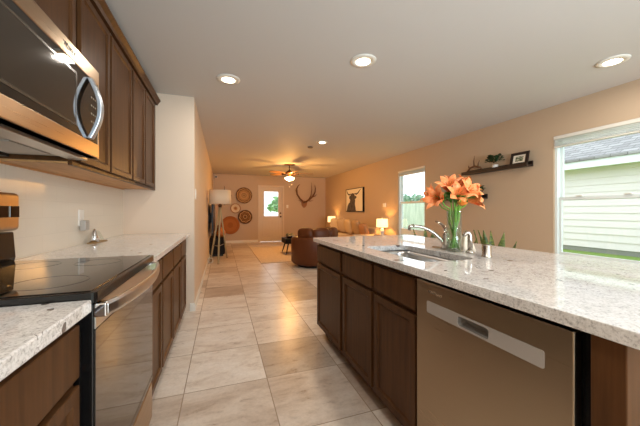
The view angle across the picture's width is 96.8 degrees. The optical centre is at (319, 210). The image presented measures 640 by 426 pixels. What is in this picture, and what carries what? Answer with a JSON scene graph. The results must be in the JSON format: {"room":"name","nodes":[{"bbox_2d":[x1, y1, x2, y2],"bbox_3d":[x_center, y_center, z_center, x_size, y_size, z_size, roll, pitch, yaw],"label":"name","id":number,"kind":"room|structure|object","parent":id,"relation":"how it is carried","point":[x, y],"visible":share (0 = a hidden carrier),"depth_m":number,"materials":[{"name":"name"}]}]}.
{"room":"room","nodes":[
{"label":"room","id":0,"kind":"room"},
{"bbox_2d":[123,93,194,311],"bbox_3d":[-1.845,-0.080,3.171,0.820,2.440,0.120,0,0,-19],"label":"wall","id":1,"kind":"structure","parent":0,"point":[168,208],"depth_m":3.17,"materials":[{"name":"beige paint"}]},
{"bbox_2d":[190,303,195,310],"bbox_3d":[-1.451,1.095,3.237,0.059,0.090,0.014,0,0,-19],"label":"baseboard","id":2,"kind":"structure","parent":1,"relation":"attached to","point":[192,305],"depth_m":3.23,"materials":[{"name":"white"}]},
{"bbox_2d":[195,102,212,298],"bbox_3d":[-2.663,-0.080,6.613,0.120,2.440,6.920,0,0,-19],"label":"wall","id":3,"kind":"structure","parent":0,"point":[203,170],"depth_m":4.40,"materials":[{"name":"beige paint"}]},
{"bbox_2d":[194,253,209,306],"bbox_3d":[-2.580,1.095,6.578,0.014,0.090,7.040,0,0,-19],"label":"baseboard","id":4,"kind":"structure","parent":3,"relation":"attached to","point":[204,272],"depth_m":4.19,"materials":[{"name":"white wood"}]},
{"bbox_2d":[209,204,214,234],"bbox_3d":[-2.772,0.180,7.295,0.116,0.720,1.800,0,0,-19],"label":"television","id":5,"kind":"object","parent":3,"relation":"attached to","point":[212,214],"visible":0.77,"depth_m":6.48,"materials":[{"name":"black plastic"}]},
{"bbox_2d":[213,174,324,240],"bbox_3d":[-1.835,-0.080,10.622,4.300,2.440,0.120,0,0,-19],"label":"wall","id":6,"kind":"structure","parent":0,"point":[296,217],"depth_m":10.72,"materials":[{"name":"beige paint"}]},
{"bbox_2d":[221,216,239,233],"bbox_3d":[-3.177,0.500,10.065,0.640,0.640,0.053,0,0,-19],"label":"wall basket","id":7,"kind":"object","parent":6,"relation":"attached to","point":[231,224],"visible":0.92,"depth_m":10.07,"materials":[{"name":"orange wicker"}]},
{"bbox_2d":[230,203,240,212],"bbox_3d":[-3.011,-0.095,10.122,0.350,0.350,0.053,0,0,-19],"label":"wall basket","id":8,"kind":"object","parent":6,"relation":"attached to","point":[235,208],"visible":1,"depth_m":10.12,"materials":[{"name":"beige wicker"}]},
{"bbox_2d":[226,240,257,242],"bbox_3d":[-2.996,1.095,10.151,1.531,0.090,0.014,0,0,-19],"label":"baseboard","id":9,"kind":"structure","parent":6,"relation":"attached to","point":[232,241],"depth_m":10.20,"materials":[{"name":"white wood"}]},
{"bbox_2d":[236,187,251,202],"bbox_3d":[-2.733,-0.560,10.218,0.570,0.570,0.053,0,0,-19],"label":"wall basket","id":10,"kind":"object","parent":6,"relation":"attached to","point":[243,195],"visible":1,"depth_m":10.22,"materials":[{"name":"brown wicker"}]},
{"bbox_2d":[238,210,251,223],"bbox_3d":[-2.695,0.210,10.231,0.500,0.500,0.053,0,0,-19],"label":"wall basket","id":11,"kind":"object","parent":6,"relation":"attached to","point":[245,216],"visible":1,"depth_m":10.23,"materials":[{"name":"brown wicker"}]},
{"bbox_2d":[258,185,283,241],"bbox_3d":[-1.821,0.098,10.581,0.966,2.085,0.117,0,0,-19],"label":"door","id":12,"kind":"structure","parent":6,"relation":"in","point":[270,228],"depth_m":10.59,"materials":[{"name":"beige paint"}]},
{"bbox_2d":[296,184,316,207],"bbox_3d":[-0.532,-0.620,10.937,0.876,0.980,0.134,0,0,-19],"label":"antler mount","id":13,"kind":"object","parent":6,"relation":"attached to","point":[304,203],"visible":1,"depth_m":10.94,"materials":[{"name":"brown wood"}]},
{"bbox_2d":[149,241,401,425],"bbox_3d":[0.060,1.190,4.242,5.180,0.100,13.480,0,0,-19],"label":"floor","id":14,"kind":"structure","parent":0,"point":[253,350],"depth_m":2.15,"materials":[{"name":"tile"}]},
{"bbox_2d":[0,325,78,425],"bbox_3d":[-0.818,0.713,0.330,0.600,0.855,0.755,0,0,-19],"label":"base cabinet","id":15,"kind":"object","parent":14,"relation":"on","point":[40,392],"visible":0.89,"depth_m":0.63,"materials":[{"name":"brown wood"}]},
{"bbox_2d":[0,300,90,380],"bbox_3d":[-0.691,0.266,-0.047,0.647,0.035,1.562,0,0,-19],"label":"countertop","id":16,"kind":"structure","parent":15,"relation":"on","point":[25,330],"depth_m":0.62,"materials":[{"name":"stone"}]},
{"bbox_2d":[0,192,159,425],"bbox_3d":[-1.025,0.529,1.053,0.710,1.222,0.728,0,0,-19],"label":"range","id":17,"kind":"object","parent":14,"relation":"on","point":[114,380],"visible":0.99,"depth_m":1.01,"materials":[{"name":"silver ceramic"}]},
{"bbox_2d":[151,259,161,395],"bbox_3d":[-1.246,0.713,1.572,0.600,0.855,0.382,0,0,-19],"label":"base cabinet","id":18,"kind":"object","parent":14,"relation":"on","point":[156,286],"visible":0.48,"depth_m":1.72,"materials":[{"name":"brown wood"}]},
{"bbox_2d":[15,233,189,261],"bbox_3d":[-1.486,0.266,2.257,0.647,0.035,1.840,0,0,-19],"label":"countertop","id":19,"kind":"structure","parent":18,"relation":"on","point":[158,245],"depth_m":1.93,"materials":[{"name":"stone"}]},
{"bbox_2d":[87,229,107,243],"bbox_3d":[-1.770,0.193,2.261,0.064,0.110,0.230,0,0,-19],"label":"ornament","id":20,"kind":"object","parent":19,"relation":"on","point":[94,238],"visible":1,"depth_m":2.18,"materials":[{"name":"silver metal"}]},
{"bbox_2d":[160,244,180,367],"bbox_3d":[-1.452,0.713,2.170,0.600,0.855,0.877,0,0,-19],"label":"base cabinet","id":21,"kind":"object","parent":14,"relation":"on","point":[171,265],"visible":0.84,"depth_m":2.17,"materials":[{"name":"brown wood"}]},
{"bbox_2d":[179,239,185,318],"bbox_3d":[-1.689,0.713,2.856,0.600,0.855,0.568,0,0,-19],"label":"base cabinet","id":22,"kind":"object","parent":14,"relation":"on","point":[183,243],"visible":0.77,"depth_m":2.92,"materials":[{"name":"brown wood"}]},
{"bbox_2d":[210,234,224,256],"bbox_3d":[-2.829,0.910,7.883,0.355,0.460,1.650,0,0,-19],"label":"stand","id":23,"kind":"object","parent":14,"relation":"on","point":[222,247],"visible":0.52,"depth_m":7.11,"materials":[{"name":"black wood"}]},
{"bbox_2d":[216,227,225,236],"bbox_3d":[-2.566,0.554,7.345,0.240,0.250,0.240,0,0,-19],"label":"round vase","id":24,"kind":"object","parent":23,"relation":"on","point":[221,230],"visible":0.51,"depth_m":7.26,"materials":[{"name":"orange ceramic"}]},
{"bbox_2d":[209,190,230,263],"bbox_3d":[-2.264,0.343,6.437,0.470,1.595,0.877,0,0,-19],"label":"floor lamp","id":25,"kind":"object","parent":14,"relation":"on","point":[220,197],"visible":0.99,"depth_m":6.12,"materials":[{"name":"white fabric"}]},
{"bbox_2d":[249,246,291,263],"bbox_3d":[-0.743,1.133,7.826,2.100,0.014,2.820,0,0,-19],"label":"area rug","id":26,"kind":"object","parent":14,"relation":"on","point":[271,254],"visible":0.49,"depth_m":7.35,"materials":[{"name":"fabric"}]},
{"bbox_2d":[282,237,290,253],"bbox_3d":[-0.500,0.922,7.735,1.000,0.404,0.550,0,0,-19],"label":"coffee table","id":27,"kind":"object","parent":26,"relation":"on","point":[285,240],"visible":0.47,"depth_m":7.39,"materials":[{"name":"black wood"}]},
{"bbox_2d":[285,233,293,237],"bbox_3d":[-0.791,0.643,7.565,0.264,0.151,0.222,0,0,8],"label":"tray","id":28,"kind":"object","parent":27,"relation":"on","point":[287,235],"visible":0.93,"depth_m":7.53,"materials":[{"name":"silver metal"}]},
{"bbox_2d":[291,227,337,267],"bbox_3d":[-0.088,0.738,5.957,1.009,0.805,0.840,0,0,-19],"label":"leather armchair","id":29,"kind":"object","parent":14,"relation":"on","point":[303,247],"visible":0.64,"depth_m":5.61,"materials":[{"name":"brown leather"}]},
{"bbox_2d":[298,228,312,237],"bbox_3d":[-0.284,0.470,5.724,0.380,0.270,0.190,0,0,30],"label":"cushion","id":30,"kind":"object","parent":29,"relation":"on","point":[302,232],"depth_m":5.63,"materials":[{"name":"brown leather"}]},
{"bbox_2d":[313,228,329,237],"bbox_3d":[0.023,0.470,5.687,0.380,0.270,0.190,0,0,-19],"label":"cushion","id":31,"kind":"object","parent":29,"relation":"on","point":[317,232],"depth_m":5.60,"materials":[{"name":"brown leather"}]},
{"bbox_2d":[328,227,337,236],"bbox_3d":[0.257,0.470,5.891,0.190,0.270,0.380,0,0,20],"label":"cushion","id":32,"kind":"object","parent":29,"relation":"on","point":[332,231],"depth_m":5.75,"materials":[{"name":"brown leather"}]},
{"bbox_2d":[317,243,350,363],"bbox_3d":[0.354,0.713,2.439,0.620,0.855,0.567,0,0,-19],"label":"base cabinet","id":33,"kind":"object","parent":14,"relation":"on","point":[330,274],"visible":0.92,"depth_m":2.29,"materials":[{"name":"brown wood"}]},
{"bbox_2d":[327,226,380,236],"bbox_3d":[0.741,0.780,8.306,0.860,0.720,2.780,0,0,-19],"label":"sofa","id":34,"kind":"object","parent":14,"relation":"on","point":[372,230],"visible":0.1,"depth_m":7.17,"materials":[{"name":"beige fabric"}]},
{"bbox_2d":[330,218,338,230],"bbox_3d":[0.501,0.440,9.217,0.205,0.433,0.440,0,0,-30],"label":"throw pillow","id":35,"kind":"object","parent":34,"relation":"on","point":[333,221],"visible":0.58,"depth_m":9.12,"materials":[{"name":"beige fabric"}]},
{"bbox_2d":[337,219,346,232],"bbox_3d":[0.687,0.450,8.679,0.222,0.440,0.450,0,0,-31],"label":"throw pillow","id":36,"kind":"object","parent":34,"relation":"on","point":[340,222],"visible":0.73,"depth_m":8.60,"materials":[{"name":"beige fabric"}]},
{"bbox_2d":[344,219,353,233],"bbox_3d":[0.843,0.450,8.225,0.207,0.443,0.450,0,0,-19],"label":"throw pillow","id":37,"kind":"object","parent":34,"relation":"on","point":[347,222],"visible":0.9,"depth_m":8.10,"materials":[{"name":"beige fabric"}]},
{"bbox_2d":[351,220,359,233],"bbox_3d":[1.003,0.460,7.762,0.212,0.422,0.430,0,0,-19],"label":"throw pillow","id":38,"kind":"object","parent":34,"relation":"on","point":[355,224],"visible":0.77,"depth_m":7.66,"materials":[{"name":"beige fabric"}]},
{"bbox_2d":[359,224,368,233],"bbox_3d":[1.142,0.500,7.360,0.199,0.346,0.350,0,0,-19],"label":"throw pillow","id":39,"kind":"object","parent":34,"relation":"on","point":[363,228],"visible":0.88,"depth_m":7.23,"materials":[{"name":"brown fabric"}]},
{"bbox_2d":[342,252,421,425],"bbox_3d":[0.586,0.713,1.765,0.620,0.855,0.852,0,0,-19],"label":"base cabinet","id":40,"kind":"object","parent":14,"relation":"on","point":[379,301],"visible":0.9,"depth_m":1.53,"materials":[{"name":"brown wood"}]},
{"bbox_2d":[313,235,639,349],"bbox_3d":[0.789,0.266,1.759,1.040,0.035,2.250,0,0,-19],"label":"countertop","id":41,"kind":"structure","parent":40,"relation":"on","point":[598,297],"depth_m":1.06,"materials":[{"name":"stone"}]},
{"bbox_2d":[383,250,452,261],"bbox_3d":[0.564,0.375,1.723,0.374,0.182,0.674,0,0,-19],"label":"sink","id":42,"kind":"object","parent":41,"relation":"in","point":[404,253],"visible":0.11,"depth_m":1.94,"materials":[{"name":"grey metal"}]},
{"bbox_2d":[408,221,449,249],"bbox_3d":[0.705,0.156,1.837,0.253,0.184,0.151,0,0,-19],"label":"faucet","id":43,"kind":"object","parent":41,"relation":"on","point":[445,235],"visible":0.95,"depth_m":1.82,"materials":[{"name":"silver metal"}]},
{"bbox_2d":[447,218,461,251],"bbox_3d":[0.827,0.123,1.752,0.084,0.250,0.084,0,0,-19],"label":"flower vase","id":44,"kind":"object","parent":41,"relation":"on","point":[461,218],"visible":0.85,"depth_m":1.74,"materials":[{"name":"clear glass"}]},
{"bbox_2d":[420,184,457,247],"bbox_3d":[0.732,0.026,1.770,0.178,0.406,0.229,0,0,-32],"label":"lily","id":45,"kind":"object","parent":44,"relation":"in","point":[431,187],"visible":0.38,"depth_m":1.76,"materials":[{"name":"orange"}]},
{"bbox_2d":[422,184,458,247],"bbox_3d":[0.752,0.034,1.721,0.224,0.391,0.165,0,0,-19],"label":"lily","id":46,"kind":"object","parent":44,"relation":"in","point":[435,197],"visible":0.97,"depth_m":1.73,"materials":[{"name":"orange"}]},
{"bbox_2d":[435,174,462,232],"bbox_3d":[0.764,0.000,1.727,0.157,0.456,0.206,0,0,-19],"label":"lily","id":47,"kind":"object","parent":44,"relation":"in","point":[450,181],"visible":0.76,"depth_m":1.72,"materials":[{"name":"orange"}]},
{"bbox_2d":[444,175,466,247],"bbox_3d":[0.847,0.000,1.766,0.160,0.457,0.171,0,0,-19],"label":"lily","id":48,"kind":"object","parent":44,"relation":"in","point":[460,181],"visible":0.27,"depth_m":1.75,"materials":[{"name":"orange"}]},
{"bbox_2d":[447,181,472,241],"bbox_3d":[0.839,0.025,1.677,0.133,0.407,0.206,0,0,37],"label":"lily","id":49,"kind":"object","parent":44,"relation":"in","point":[457,191],"visible":0.99,"depth_m":1.66,"materials":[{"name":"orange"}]},
{"bbox_2d":[445,195,475,247],"bbox_3d":[0.838,0.070,1.694,0.167,0.317,0.171,0,0,-37],"label":"lily","id":50,"kind":"object","parent":44,"relation":"in","point":[460,202],"visible":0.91,"depth_m":1.67,"materials":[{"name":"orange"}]},
{"bbox_2d":[444,175,481,247],"bbox_3d":[0.903,-0.001,1.760,0.197,0.460,0.195,0,0,-19],"label":"lily","id":51,"kind":"object","parent":44,"relation":"in","point":[462,184],"visible":0.2,"depth_m":1.74,"materials":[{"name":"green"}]},
{"bbox_2d":[449,184,484,247],"bbox_3d":[0.888,0.035,1.715,0.197,0.389,0.160,0,0,23],"label":"lily","id":52,"kind":"object","parent":44,"relation":"in","point":[478,201],"visible":0.68,"depth_m":1.69,"materials":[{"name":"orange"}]},
{"bbox_2d":[455,177,483,236],"bbox_3d":[0.873,0.013,1.705,0.191,0.432,0.214,0,0,-19],"label":"lily","id":53,"kind":"object","parent":44,"relation":"in","point":[472,188],"visible":0.56,"depth_m":1.68,"materials":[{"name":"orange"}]},
{"bbox_2d":[455,235,475,250],"bbox_3d":[0.935,0.188,1.814,0.116,0.120,0.122,0,0,-19],"label":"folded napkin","id":54,"kind":"object","parent":41,"relation":"on","point":[464,239],"visible":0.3,"depth_m":1.78,"materials":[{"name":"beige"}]},
{"bbox_2d":[462,231,474,253],"bbox_3d":[0.880,0.182,1.675,0.065,0.132,0.054,0,0,-19],"label":"soap dispenser","id":55,"kind":"object","parent":41,"relation":"on","point":[469,250],"visible":1,"depth_m":1.67,"materials":[{"name":"silver metal"}]},
{"bbox_2d":[481,244,491,257],"bbox_3d":[0.899,0.214,1.532,0.054,0.068,0.054,0,0,-19],"label":"air gap cap","id":56,"kind":"object","parent":41,"relation":"on","point":[486,248],"visible":1,"depth_m":1.51,"materials":[{"name":"silver metal"}]},
{"bbox_2d":[413,229,434,237],"bbox_3d":[1.253,0.666,3.394,0.356,0.948,0.330,0,0,-19],"label":"snake plant","id":57,"kind":"object","parent":14,"relation":"on","point":[425,232],"visible":0.05,"depth_m":3.45,"materials":[{"name":"green plant"}]},
{"bbox_2d":[473,230,516,247],"bbox_3d":[1.678,0.658,2.708,0.355,0.964,0.331,0,0,20],"label":"snake plant","id":58,"kind":"object","parent":14,"relation":"on","point":[483,240],"visible":0.11,"depth_m":2.75,"materials":[{"name":"green plant"}]},
{"bbox_2d":[417,278,590,425],"bbox_3d":[0.813,0.712,1.064,0.628,0.847,0.607,0,0,-19],"label":"dishwasher","id":59,"kind":"object","parent":14,"relation":"on","point":[481,361],"visible":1,"depth_m":0.89,"materials":[{"name":"silver metal"}]},
{"bbox_2d":[586,332,590,425],"bbox_3d":[0.841,0.664,1.073,0.570,0.752,0.607,0,0,-19],"label":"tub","id":60,"kind":"object","parent":59,"relation":"in","point":[588,336],"depth_m":0.70,"materials":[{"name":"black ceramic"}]},
{"bbox_2d":[591,334,639,425],"bbox_3d":[0.950,0.713,0.743,0.640,0.855,0.065,0,0,-19],"label":"end panel","id":61,"kind":"object","parent":14,"relation":"on","point":[615,367],"visible":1,"depth_m":0.63,"materials":[{"name":"brown wood"}]},
{"bbox_3d":[1.503,0.861,6.866,0.410,0.562,0.410,0,0,-19],"label":"side table","id":62,"kind":"object","parent":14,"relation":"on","visible":0},
{"bbox_2d":[376,219,387,234],"bbox_3d":[1.503,0.360,6.866,0.280,0.440,0.280,0,0,-19],"label":"table lamp","id":63,"kind":"object","parent":62,"relation":"on","point":[379,222],"visible":0.94,"depth_m":6.76,"materials":[{"name":"white fabric"}]},
{"bbox_2d":[105,0,639,177],"bbox_3d":[0.060,-1.350,4.242,5.180,0.100,13.480,0,0,-19],"label":"ceiling","id":64,"kind":"structure","parent":0,"point":[442,70],"depth_m":2.54,"materials":[{"name":"grey paint"}]},
{"bbox_2d":[216,74,239,84],"bbox_3d":[-0.902,-1.288,2.799,0.224,0.024,0.224,0,0,-19],"label":"recessed light","id":65,"kind":"object","parent":64,"relation":"in","point":[230,79],"visible":1,"depth_m":2.77,"materials":[{"name":"white glass"}]},
{"bbox_2d":[269,164,306,180],"bbox_3d":[-0.826,-0.972,7.932,1.270,0.654,1.249,0,0,-19],"label":"ceiling fan","id":66,"kind":"object","parent":64,"relation":"hanging from","point":[289,173],"visible":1,"depth_m":7.89,"materials":[{"name":"brown wood"}]},
{"bbox_2d":[350,54,375,67],"bbox_3d":[0.374,-1.288,2.456,0.224,0.024,0.224,0,0,-19],"label":"recessed light","id":67,"kind":"object","parent":64,"relation":"in","point":[360,60],"visible":1,"depth_m":2.43,"materials":[{"name":"white"}]},
{"bbox_2d":[595,54,631,67],"bbox_3d":[2.536,-1.288,2.462,0.224,0.024,0.224,0,0,-19],"label":"recessed light","id":68,"kind":"object","parent":64,"relation":"in","point":[611,61],"visible":1,"depth_m":2.44,"materials":[{"name":"white glass"}]},
{"bbox_2d":[325,79,639,252],"bbox_3d":[2.413,-0.080,5.117,0.140,2.440,13.300,0,0,-19],"label":"wall","id":69,"kind":"structure","parent":0,"point":[520,203],"depth_m":4.16,"materials":[{"name":"beige paint"}]},
{"bbox_2d":[346,187,363,211],"bbox_3d":[1.062,-0.338,8.729,0.055,0.715,1.180,0,0,-19],"label":"picture","id":70,"kind":"object","parent":69,"relation":"attached to","point":[354,197],"visible":1,"depth_m":8.62,"materials":[{"name":"beige paper"}]},
{"bbox_2d":[399,171,424,236],"bbox_3d":[2.012,-0.160,6.195,0.155,1.520,0.960,0,0,-19],"label":"window","id":71,"kind":"structure","parent":69,"relation":"in","point":[402,231],"depth_m":6.57,"materials":[{"name":"white plastic"}]},
{"bbox_2d":[398,166,424,176],"bbox_3d":[1.979,-0.858,6.184,0.048,0.117,0.908,0,0,-19],"label":"raised blind","id":72,"kind":"object","parent":71,"relation":"attached to","point":[422,168],"visible":1,"depth_m":6.12,"materials":[{"name":"white"}]},
{"bbox_2d":[445,194,487,200],"bbox_3d":[2.348,-0.225,4.894,0.126,0.080,1.120,0,0,-19],"label":"shelf","id":73,"kind":"object","parent":69,"relation":"attached to","point":[485,196],"visible":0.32,"depth_m":4.38,"materials":[{"name":"black wood"}]},
{"bbox_2d":[461,160,532,175],"bbox_3d":[2.578,-0.625,4.227,0.126,0.080,1.070,0,0,-19],"label":"shelf","id":74,"kind":"object","parent":69,"relation":"attached to","point":[530,163],"visible":0.96,"depth_m":4.11,"materials":[{"name":"black wood"}]},
{"bbox_2d":[467,156,481,171],"bbox_3d":[2.466,-0.751,4.535,0.034,0.269,0.318,0,0,-19],"label":"antler mount","id":75,"kind":"object","parent":74,"relation":"on","point":[474,165],"visible":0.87,"depth_m":4.54,"materials":[{"name":"brown"}]},
{"bbox_2d":[485,153,504,167],"bbox_3d":[2.577,-0.731,4.205,0.282,0.228,0.282,0,0,-19],"label":"plant","id":76,"kind":"object","parent":74,"relation":"on","point":[490,157],"visible":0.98,"depth_m":4.17,"materials":[{"name":"green plant"}]},
{"bbox_2d":[509,150,529,164],"bbox_3d":[2.708,-0.708,3.860,0.057,0.184,0.250,0,0,-19],"label":"framed photo","id":77,"kind":"object","parent":74,"relation":"on","point":[520,157],"visible":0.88,"depth_m":3.85,"materials":[{"name":"black wood"}]},
{"bbox_2d":[515,156,523,161],"bbox_3d":[2.710,-0.708,3.860,0.019,0.072,0.114,0,0,-19],"label":"print","id":78,"kind":"object","parent":77,"relation":"attached to","point":[517,158],"depth_m":3.86},
{"bbox_2d":[555,124,639,263],"bbox_3d":[3.082,-0.160,3.095,0.155,1.520,0.960,0,0,-19],"label":"window","id":79,"kind":"structure","parent":69,"relation":"in","point":[559,152],"depth_m":3.48,"materials":[{"name":"white plastic"}]},
{"bbox_2d":[554,118,639,147],"bbox_3d":[3.049,-0.845,3.083,0.048,0.142,0.908,0,0,-19],"label":"raised blind","id":80,"kind":"object","parent":79,"relation":"attached to","point":[634,122],"visible":1,"depth_m":3.08,"materials":[{"name":"white"}]},
{"bbox_3d":[-1.155,-0.080,0.099,0.120,2.440,6.140,0,0,-19],"label":"wall","id":81,"kind":"structure","parent":0,"visible":0},
{"bbox_2d":[34,0,75,46],"bbox_3d":[-1.220,-0.927,0.978,0.329,0.465,0.762,0,0,-19],"label":"upper cabinet","id":82,"kind":"object","parent":81,"relation":"attached to","point":[62,13],"visible":0.07,"depth_m":1.29,"materials":[{"name":"brown wood"}]},
{"bbox_2d":[0,0,103,159],"bbox_3d":[-1.149,-0.468,1.001,0.470,0.440,0.758,0,0,-19],"label":"microwave","id":83,"kind":"object","parent":82,"relation":"attached to","point":[51,102],"visible":1,"depth_m":1.00,"materials":[{"name":"silver metal"}]},
{"bbox_2d":[0,164,122,259],"bbox_3d":[-1.323,0.008,0.781,0.008,0.480,4.740,0,0,-19],"label":"backsplash","id":84,"kind":"structure","parent":81,"relation":"attached to","point":[49,204],"depth_m":1.80,"materials":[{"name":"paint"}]},
{"bbox_2d":[0,0,131,182],"bbox_3d":[-1.494,-0.693,1.772,0.329,0.935,0.912,0,0,-19],"label":"upper cabinet","id":85,"kind":"object","parent":81,"relation":"attached to","point":[94,41],"visible":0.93,"depth_m":1.76,"materials":[{"name":"brown wood"}]},
{"bbox_2d":[90,0,160,104],"bbox_3d":[-1.222,-1.190,1.502,0.050,0.055,3.436,0,0,-19],"label":"crown molding","id":86,"kind":"structure","parent":85,"relation":"attached to","point":[100,6],"depth_m":2.01,"materials":[{"name":"brown wood"}]},
{"bbox_2d":[78,210,89,230],"bbox_3d":[-1.758,0.068,2.117,0.042,0.155,0.080,0,0,-19],"label":"wall outlet","id":87,"kind":"object","parent":81,"relation":"attached to","point":[84,225],"visible":1,"depth_m":2.09,"materials":[{"name":"white plastic"}]},
{"bbox_2d":[78,210,83,225],"bbox_3d":[-1.775,0.050,2.111,0.006,0.120,0.080,0,0,-19],"label":"outlet plate","id":88,"kind":"object","parent":87,"relation":"attached to","point":[80,212],"depth_m":2.09,"materials":[{"name":"white plastic"}]},
{"bbox_2d":[84,69,154,189],"bbox_3d":[-1.793,-0.693,2.638,0.329,0.935,0.912,0,0,-19],"label":"upper cabinet","id":89,"kind":"object","parent":81,"relation":"attached to","point":[143,106],"visible":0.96,"depth_m":2.57,"materials":[{"name":"brown wood"}]},
{"label":"outside","id":90,"kind":"structure","parent":0,"visible":0},
{"bbox_3d":[-12.009,1.305,19.520,18.030,0.270,23.260,0,0,-19],"label":"ground","id":91,"kind":"structure","parent":90,"visible":0},
{"bbox_2d":[266,195,277,211],"bbox_3d":[-2.195,0.046,16.680,1.973,2.272,2.000,0,0,-19],"label":"tree","id":92,"kind":"object","parent":91,"relation":"on","point":[273,206],"visible":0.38,"depth_m":16.25,"materials":[{"name":"green plant"}]},
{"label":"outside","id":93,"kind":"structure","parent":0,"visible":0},
{"bbox_2d":[563,249,639,260],"bbox_3d":[13.153,1.250,14.060,25.960,0.380,50.000,0,0,-19],"label":"lawn","id":94,"kind":"structure","parent":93,"point":[564,250],"depth_m":6.92,"materials":[{"name":"green plant"}]},
{"bbox_2d":[403,203,423,229],"bbox_3d":[3.323,0.370,15.601,0.060,1.600,10.927,0,0,-19],"label":"wooden fence","id":95,"kind":"object","parent":94,"relation":"on","point":[413,213],"visible":0.04,"depth_m":12.86,"materials":[{"name":"white wood"}]},
{"bbox_2d":[403,193,423,201],"bbox_3d":[6.599,-0.072,20.798,3.358,2.505,3.268,0,0,-19],"label":"tree","id":96,"kind":"object","parent":94,"relation":"on","point":[406,198],"visible":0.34,"depth_m":19.91,"materials":[{"name":"green plant"}]},
{"bbox_2d":[563,127,639,256],"bbox_3d":[10.969,-1.060,5.689,7.350,4.560,12.400,0,0,-19],"label":"house","id":97,"kind":"structure","parent":94,"relation":"on","point":[611,166],"depth_m":7.06,"materials":[{"name":"white"}]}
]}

